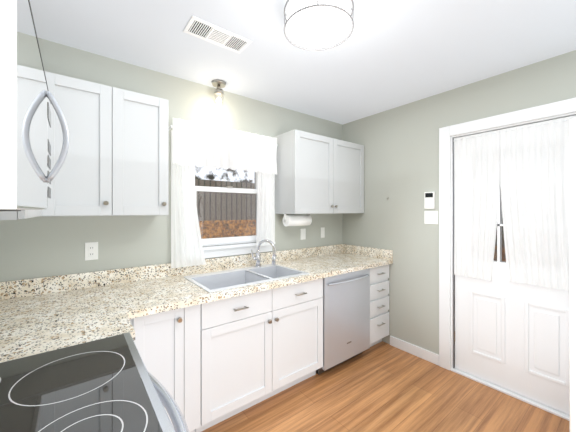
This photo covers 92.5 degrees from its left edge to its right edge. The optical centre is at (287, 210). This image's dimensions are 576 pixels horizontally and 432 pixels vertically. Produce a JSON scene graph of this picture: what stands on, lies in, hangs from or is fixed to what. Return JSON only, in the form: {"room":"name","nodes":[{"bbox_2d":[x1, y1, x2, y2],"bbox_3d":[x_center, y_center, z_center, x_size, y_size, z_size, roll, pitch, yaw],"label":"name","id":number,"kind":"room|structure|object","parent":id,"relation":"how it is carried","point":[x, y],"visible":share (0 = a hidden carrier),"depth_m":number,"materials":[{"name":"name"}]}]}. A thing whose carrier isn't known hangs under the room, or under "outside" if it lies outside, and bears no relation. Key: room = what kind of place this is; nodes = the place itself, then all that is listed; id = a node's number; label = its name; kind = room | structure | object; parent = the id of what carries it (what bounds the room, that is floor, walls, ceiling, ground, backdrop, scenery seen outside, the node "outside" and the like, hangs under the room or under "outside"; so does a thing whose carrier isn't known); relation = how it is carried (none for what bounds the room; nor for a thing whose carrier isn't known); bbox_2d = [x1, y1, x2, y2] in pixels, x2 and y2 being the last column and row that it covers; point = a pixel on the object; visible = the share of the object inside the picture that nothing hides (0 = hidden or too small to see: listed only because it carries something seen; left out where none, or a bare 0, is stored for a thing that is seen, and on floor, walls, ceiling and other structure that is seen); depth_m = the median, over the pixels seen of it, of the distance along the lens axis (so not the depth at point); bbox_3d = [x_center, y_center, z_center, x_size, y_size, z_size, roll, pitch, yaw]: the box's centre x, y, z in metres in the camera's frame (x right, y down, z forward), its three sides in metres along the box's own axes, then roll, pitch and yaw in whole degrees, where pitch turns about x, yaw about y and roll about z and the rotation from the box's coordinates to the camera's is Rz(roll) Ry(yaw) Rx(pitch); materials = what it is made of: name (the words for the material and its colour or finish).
{"room":"kitchen","nodes":[
{"label":"kitchen","id":0,"kind":"room"},
{"bbox_2d":[0,37,342,281],"bbox_3d":[-0.584,0.170,2.495,3.350,2.440,0.150,0,0,-38],"label":"wall","id":1,"kind":"structure","parent":0,"point":[37,247],"depth_m":1.99,"materials":[{"name":"grey paint"}]},
{"bbox_2d":[85,242,97,260],"bbox_3d":[-1.306,0.270,1.834,0.072,0.118,0.009,0,0,-38],"label":"electrical outlet","id":2,"kind":"object","parent":1,"relation":"attached to","point":[91,250],"visible":1,"depth_m":1.83,"materials":[{"name":"white plastic"}]},
{"bbox_2d":[39,71,168,216],"bbox_3d":[-1.256,-0.352,1.655,0.951,0.769,0.346,0,0,-38],"label":"upper cabinet","id":3,"kind":"object","parent":1,"relation":"attached to","point":[116,162],"visible":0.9,"depth_m":1.62,"materials":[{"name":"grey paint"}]},
{"bbox_2d":[169,118,277,268],"bbox_3d":[-0.506,-0.128,2.385,0.980,1.135,0.119,0,0,-38],"label":"window curtain","id":4,"kind":"object","parent":1,"relation":"hanging from","point":[198,144],"visible":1,"depth_m":2.21,"materials":[{"name":"white fabric"}]},
{"bbox_2d":[192,165,271,257],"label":"window","id":5,"kind":"structure","parent":1,"relation":"in","point":[212,250],"depth_m":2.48,"materials":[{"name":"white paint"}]},
{"bbox_2d":[300,229,305,239],"bbox_3d":[0.164,0.255,2.974,0.072,0.118,0.010,0,0,-38],"label":"electrical outlet","id":6,"kind":"object","parent":1,"relation":"attached to","point":[302,234],"visible":1,"depth_m":2.97,"materials":[{"name":"white plastic"}]},
{"bbox_2d":[275,129,363,213],"bbox_3d":[0.371,-0.352,2.918,1.009,0.769,0.346,0,0,-38],"label":"upper cabinet","id":7,"kind":"object","parent":1,"relation":"attached to","point":[318,174],"visible":1,"depth_m":2.70,"materials":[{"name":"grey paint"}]},
{"bbox_2d":[283,214,311,225],"bbox_3d":[0.094,0.092,2.711,0.313,0.119,0.108,0,0,-38],"label":"paper towel holder","id":8,"kind":"object","parent":7,"relation":"attached to","point":[297,220],"visible":0.94,"depth_m":2.65,"materials":[{"name":"white paper"}]},
{"bbox_2d":[321,227,324,237],"bbox_3d":[0.400,0.253,3.154,0.060,0.118,0.016,0,0,-38],"label":"light switch","id":9,"kind":"object","parent":1,"relation":"attached to","point":[322,232],"visible":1,"depth_m":3.15,"materials":[{"name":"white plastic"}]},
{"bbox_2d":[30,0,575,124],"bbox_3d":[0.657,-1.100,0.895,3.350,0.100,4.200,0,0,-38],"label":"ceiling","id":10,"kind":"structure","parent":0,"point":[386,55],"depth_m":1.75,"materials":[{"name":"grey paint"}]},
{"bbox_2d":[183,16,251,53],"bbox_3d":[-0.419,-1.046,1.661,0.370,0.006,0.165,0,0,-38],"label":"ceiling vent","id":11,"kind":"object","parent":10,"relation":"in","point":[210,32],"visible":1,"depth_m":1.65,"materials":[{"name":"white metal"}]},
{"bbox_2d":[211,79,225,107],"bbox_3d":[-0.568,-0.947,2.267,0.120,0.204,0.120,0,0,-38],"label":"ceiling light","id":12,"kind":"object","parent":10,"relation":"attached to","point":[218,84],"visible":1,"depth_m":2.25,"materials":[{"name":"silver metal"}]},
{"bbox_2d":[284,0,353,50],"bbox_3d":[0.155,-0.981,1.404,0.353,0.137,0.353,0,0,-38],"label":"drum ceiling light","id":13,"kind":"object","parent":10,"relation":"attached to","point":[318,24],"visible":1,"depth_m":1.36,"materials":[{"name":"grey"}]},
{"bbox_2d":[201,341,568,431],"bbox_3d":[0.657,1.440,0.895,3.350,0.100,4.200,0,0,-38],"label":"floor","id":14,"kind":"structure","parent":0,"point":[381,386],"depth_m":1.97,"materials":[{"name":"laminate"}]},
{"bbox_2d":[0,332,188,431],"bbox_3d":[-0.634,0.864,0.677,0.718,1.052,0.758,0,0,-38],"label":"range","id":15,"kind":"object","parent":14,"relation":"on","point":[110,384],"visible":1,"depth_m":0.77,"materials":[{"name":"black glass"}]},
{"bbox_2d":[129,315,148,370],"bbox_3d":[-1.248,0.967,1.478,0.746,0.846,0.637,0,0,-38],"label":"base cabinet","id":16,"kind":"object","parent":14,"relation":"on","point":[140,325],"depth_m":1.45,"materials":[{"name":"white paint"}]},
{"bbox_2d":[149,302,212,431],"bbox_3d":[-0.829,0.967,1.803,0.416,0.846,0.637,0,0,-38],"label":"base cabinet","id":17,"kind":"object","parent":14,"relation":"on","point":[208,364],"depth_m":1.59,"materials":[{"name":"white paint"}]},
{"bbox_2d":[0,244,392,362],"bbox_3d":[-0.247,0.475,2.060,3.044,0.137,0.944,0,0,-38],"label":"countertop","id":18,"kind":"structure","parent":17,"relation":"on","point":[43,314],"depth_m":1.64,"materials":[{"name":"stone"}]},
{"bbox_2d":[183,264,309,292],"bbox_3d":[-0.310,0.598,2.146,0.831,0.195,0.513,0,0,-38],"label":"sink","id":19,"kind":"object","parent":18,"relation":"in","point":[211,282],"visible":0.46,"depth_m":2.22,"materials":[{"name":"silver metal"}]},
{"bbox_2d":[251,239,275,266],"bbox_3d":[-0.224,0.376,2.401,0.178,0.248,0.196,0,0,-38],"label":"faucet","id":20,"kind":"object","parent":18,"relation":"on","point":[257,258],"visible":1,"depth_m":2.42,"materials":[{"name":"silver metal"}]},
{"bbox_2d":[316,268,369,374],"bbox_3d":[0.374,0.969,2.670,0.613,0.843,0.648,0,0,-38],"label":"dishwasher","id":21,"kind":"object","parent":14,"relation":"on","point":[346,316],"visible":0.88,"depth_m":2.42,"materials":[{"name":"silver metal"}]},
{"bbox_2d":[321,264,388,346],"bbox_3d":[0.724,0.967,3.008,0.345,0.846,0.637,0,0,-38],"label":"base cabinet","id":22,"kind":"object","parent":14,"relation":"on","point":[379,282],"depth_m":2.74,"materials":[{"name":"white paint"}]},
{"bbox_2d":[569,118,575,431],"bbox_3d":[1.710,0.500,1.105,0.829,1.780,0.740,0,0,-38],"label":"refrigerator","id":23,"kind":"object","parent":14,"relation":"on","point":[572,276],"visible":1,"depth_m":1.17,"materials":[{"name":"white"}]},
{"bbox_2d":[343,50,575,353],"bbox_3d":[1.967,0.170,1.817,0.150,2.440,4.050,0,0,-38],"label":"wall","id":24,"kind":"structure","parent":0,"point":[401,157],"depth_m":2.64,"materials":[{"name":"grey paint"}]},
{"bbox_2d":[390,336,438,365],"bbox_3d":[1.205,1.343,2.664,0.014,0.095,0.488,0,0,-38],"label":"baseboard","id":25,"kind":"structure","parent":24,"relation":"attached to","point":[422,353],"depth_m":2.63,"materials":[{"name":"white paint"}]},
{"bbox_2d":[424,192,434,208],"bbox_3d":[1.301,-0.092,2.534,0.023,0.155,0.090,0,0,-38],"label":"thermostat","id":26,"kind":"object","parent":24,"relation":"attached to","point":[429,200],"visible":0.98,"depth_m":2.52,"materials":[{"name":"white plastic"}]},
{"bbox_2d":[424,211,437,223],"bbox_3d":[1.312,0.064,2.530,0.008,0.122,0.124,0,0,-38],"label":"double light switch","id":27,"kind":"object","parent":24,"relation":"attached to","point":[430,217],"visible":1,"depth_m":2.53,"materials":[{"name":"white plastic"}]},
{"bbox_2d":[439,98,575,420],"bbox_3d":[1.736,0.328,2.100,0.168,2.125,1.050,0,0,-38],"label":"door frame","id":28,"kind":"structure","parent":24,"relation":"attached to","point":[545,112],"depth_m":2.40,"materials":[{"name":"white paint"}]},
{"bbox_2d":[454,130,568,414],"bbox_3d":[1.687,0.370,2.074,0.136,1.999,0.844,0,0,-38],"label":"door","id":29,"kind":"structure","parent":24,"relation":"in","point":[511,336],"depth_m":2.08,"materials":[{"name":"white paint"}]},
{"bbox_2d":[454,115,575,290],"bbox_3d":[1.691,-0.035,2.065,0.017,1.180,0.845,0,0,-38],"label":"door curtain","id":30,"kind":"object","parent":29,"relation":"attached to","point":[526,166],"visible":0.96,"depth_m":2.05,"materials":[{"name":"white fabric"}]},
{"bbox_3d":[-0.561,0.170,-0.145,0.150,2.440,4.050,0,0,-38],"label":"wall","id":31,"kind":"structure","parent":0,"visible":0},
{"bbox_2d":[0,210,41,219],"bbox_3d":[-1.212,-0.352,1.105,0.346,0.769,0.621,0,0,-38],"label":"upper cabinet","id":32,"kind":"object","parent":31,"relation":"attached to","point":[15,215],"visible":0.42,"depth_m":0.94,"materials":[{"name":"grey paint"}]},
{"label":"outside","id":33,"kind":"structure","parent":0,"visible":0},
{"bbox_2d":[494,218,505,261],"bbox_3d":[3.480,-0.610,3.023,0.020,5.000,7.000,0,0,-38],"label":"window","id":34,"kind":"structure","parent":33,"point":[503,254],"depth_m":3.74,"materials":[{"name":"glass"}]},
{"bbox_3d":[-0.787,-0.562,0.559,0.345,0.349,0.754,0,0,-38],"label":"upper cabinet","id":35,"kind":"object","parent":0,"visible":0},
{"bbox_2d":[0,0,68,210],"bbox_3d":[-0.749,-0.193,0.588,0.440,0.389,0.754,0,0,-38],"label":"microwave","id":36,"kind":"object","parent":35,"relation":"attached to","point":[27,174],"visible":1,"depth_m":0.46,"materials":[{"name":"white"}]}
]}

